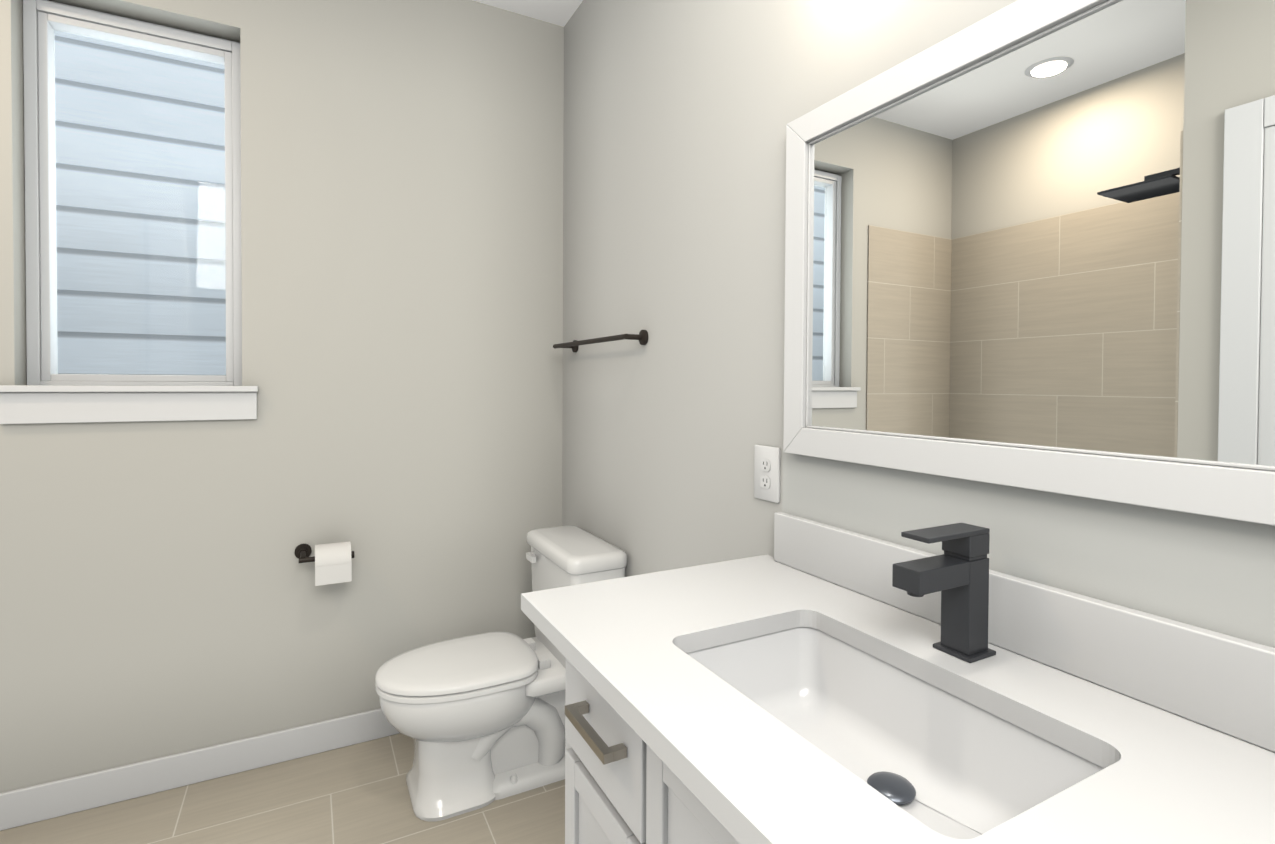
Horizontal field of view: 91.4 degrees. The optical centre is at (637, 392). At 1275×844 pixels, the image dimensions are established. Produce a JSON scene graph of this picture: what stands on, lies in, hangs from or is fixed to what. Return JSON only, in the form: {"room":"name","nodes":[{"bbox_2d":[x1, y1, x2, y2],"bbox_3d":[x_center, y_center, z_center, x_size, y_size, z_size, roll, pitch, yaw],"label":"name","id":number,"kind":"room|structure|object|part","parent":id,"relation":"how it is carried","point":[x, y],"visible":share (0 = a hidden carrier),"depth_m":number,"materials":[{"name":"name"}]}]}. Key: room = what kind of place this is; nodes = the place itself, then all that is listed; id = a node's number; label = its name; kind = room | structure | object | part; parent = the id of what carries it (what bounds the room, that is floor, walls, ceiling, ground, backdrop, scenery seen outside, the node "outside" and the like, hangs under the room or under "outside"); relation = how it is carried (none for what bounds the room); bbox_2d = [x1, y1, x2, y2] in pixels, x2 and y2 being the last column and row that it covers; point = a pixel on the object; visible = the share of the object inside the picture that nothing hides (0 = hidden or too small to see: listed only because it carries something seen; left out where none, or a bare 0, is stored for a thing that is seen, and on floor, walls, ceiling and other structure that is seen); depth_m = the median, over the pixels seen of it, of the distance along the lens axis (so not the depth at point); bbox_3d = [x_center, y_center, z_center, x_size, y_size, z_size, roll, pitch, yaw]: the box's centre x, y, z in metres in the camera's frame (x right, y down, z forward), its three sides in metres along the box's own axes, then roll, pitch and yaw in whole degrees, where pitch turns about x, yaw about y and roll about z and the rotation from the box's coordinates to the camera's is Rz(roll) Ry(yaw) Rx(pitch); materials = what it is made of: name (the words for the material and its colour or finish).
{"room":"bathroom","nodes":[
{"label":"bathroom","id":0,"kind":"room"},
{"bbox_2d":[0,0,563,792],"bbox_3d":[-1.447,-0.123,2.064,2.484,2.742,0.180,0,1,-28],"label":"wall","id":1,"kind":"structure","parent":0,"point":[162,594],"depth_m":2.15,"materials":[{"name":"white paint"}]},
{"bbox_2d":[0,385,257,423],"bbox_3d":[-1.550,0.033,1.939,0.635,0.110,0.114,0,1,-28],"label":"window sill","id":2,"kind":"structure","parent":1,"relation":"attached to","point":[27,404],"depth_m":1.89,"materials":[{"name":"white wood"}]},
{"bbox_2d":[23,0,241,385],"bbox_3d":[-1.597,-0.597,2.014,0.550,1.182,0.083,0,1,-28],"label":"window","id":3,"kind":"structure","parent":1,"relation":"in","point":[44,21],"depth_m":1.94,"materials":[{"name":"clear glass"}]},
{"bbox_2d":[0,708,399,830],"bbox_3d":[-1.100,1.196,2.163,1.784,0.105,0.014,0,1,-28],"label":"baseboard","id":4,"kind":"structure","parent":1,"relation":"attached to","point":[42,802],"depth_m":1.97,"materials":[{"name":"white wood"}]},
{"bbox_2d":[294,541,353,585],"bbox_3d":[-1.057,0.570,2.104,0.181,0.120,0.137,0,1,-28],"label":"paper holder","id":5,"kind":"object","parent":1,"relation":"attached to","point":[333,563],"visible":1,"depth_m":2.07,"materials":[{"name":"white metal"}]},
{"bbox_2d":[0,733,564,843],"bbox_3d":[-0.616,1.327,0.506,2.844,0.100,3.760,0,1,-28],"label":"floor","id":6,"kind":"structure","parent":0,"point":[358,793],"depth_m":1.85,"materials":[{"name":"tile"}]},
{"bbox_2d":[375,525,626,821],"bbox_3d":[-0.461,0.883,2.052,0.746,0.742,0.468,0,1,-28],"label":"toilet","id":7,"kind":"object","parent":6,"relation":"on","point":[479,719],"visible":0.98,"depth_m":1.94,"materials":[{"name":"white ceramic"}]},
{"bbox_3d":[-0.560,0.873,1.999,0.520,0.048,0.366,0,1,-28],"label":"seat","id":8,"kind":"part","parent":7,"relation":"part of","materials":[{"name":"white plastic"}]},
{"bbox_2d":[521,512,1274,843],"bbox_3d":[0.320,0.738,0.765,0.580,1.080,1.200,0,1,-28],"label":"bathroom vanity","id":9,"kind":"object","parent":6,"relation":"on","point":[813,682],"visible":1,"depth_m":0.83,"materials":[{"name":"painted wood"},{"name":"quartz"},{"name":"brushed nickel"}]},
{"bbox_3d":[-0.068,0.525,0.969,0.038,0.015,0.154,0,1,-28],"label":"handle","id":10,"kind":"part","parent":9,"relation":"part of","materials":[{"name":"silver metal"}]},
{"bbox_3d":[-0.056,0.769,1.010,0.019,0.237,0.293,0,1,-28],"label":"drawer","id":11,"kind":"part","parent":9,"relation":"part of","materials":[{"name":"white wood"}]},
{"bbox_3d":[-0.055,0.548,1.006,0.019,0.168,0.293,0,1,-28],"label":"drawer","id":12,"kind":"part","parent":9,"relation":"part of","materials":[{"name":"white wood"}]},
{"bbox_3d":[0.110,0.814,0.697,0.019,0.688,0.393,0,1,-28],"label":"door","id":13,"kind":"part","parent":9,"relation":"part of","materials":[{"name":"white wood"}]},
{"bbox_2d":[686,627,1103,838],"bbox_3d":[0.284,0.494,0.809,0.338,0.166,0.532,0,1,-28],"label":"sink","id":14,"kind":"object","parent":9,"relation":"in","point":[963,765],"depth_m":0.89,"materials":[{"name":"white ceramic"}]},
{"bbox_2d":[892,523,995,662],"bbox_3d":[0.436,0.288,0.889,0.158,0.183,0.060,0,1,-28],"label":"faucet","id":15,"kind":"object","parent":9,"relation":"on","point":[961,574],"depth_m":0.89,"materials":[{"name":"grey metal"}]},
{"bbox_2d":[774,512,1274,752],"bbox_3d":[0.580,0.327,0.870,0.020,0.107,1.154,0,1,-28],"label":"backsplash","id":16,"kind":"structure","parent":9,"relation":"on","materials":[{"name":"white stone"}]},
{"bbox_2d":[473,0,582,26],"bbox_3d":[-0.601,-1.514,0.461,2.844,0.100,3.760,0,1,-28],"label":"ceiling","id":17,"kind":"structure","parent":0,"point":[559,12],"depth_m":2.42,"materials":[{"name":"white paint"}]},
{"bbox_2d":[562,0,1274,647],"bbox_3d":[0.568,-0.097,1.108,0.180,2.742,3.760,0,1,-28],"label":"wall","id":18,"kind":"structure","parent":0,"point":[680,116],"depth_m":1.57,"materials":[{"name":"paint"}]},
{"bbox_2d":[553,330,647,351],"bbox_3d":[-0.149,-0.177,2.183,0.078,0.048,0.635,0,1,-28],"label":"towel rail","id":19,"kind":"object","parent":18,"relation":"attached to","point":[642,336],"visible":1,"depth_m":2.01,"materials":[{"name":"brown metal"}]},
{"bbox_2d":[754,445,779,502],"bbox_3d":[0.295,0.184,1.424,0.008,0.124,0.086,0,1,-28],"label":"electrical outlet","id":20,"kind":"object","parent":18,"relation":"attached to","point":[766,473],"visible":1,"depth_m":1.42,"materials":[{"name":"white plastic"}]},
{"bbox_2d":[783,0,1274,525],"bbox_3d":[0.581,-0.214,0.864,0.026,0.703,1.082,0,1,-28],"label":"mirror","id":21,"kind":"object","parent":18,"relation":"attached to","point":[1029,244],"visible":1,"depth_m":0.87,"materials":[{"name":"white"}]},
{"label":"outside","id":22,"kind":"structure","parent":0,"visible":0},
{"bbox_2d":[55,31,225,375],"bbox_3d":[-2.353,-0.795,2.684,7.500,4.984,0.014,0,1,-28],"label":"siding","id":23,"kind":"object","parent":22,"point":[103,106],"depth_m":2.76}
]}

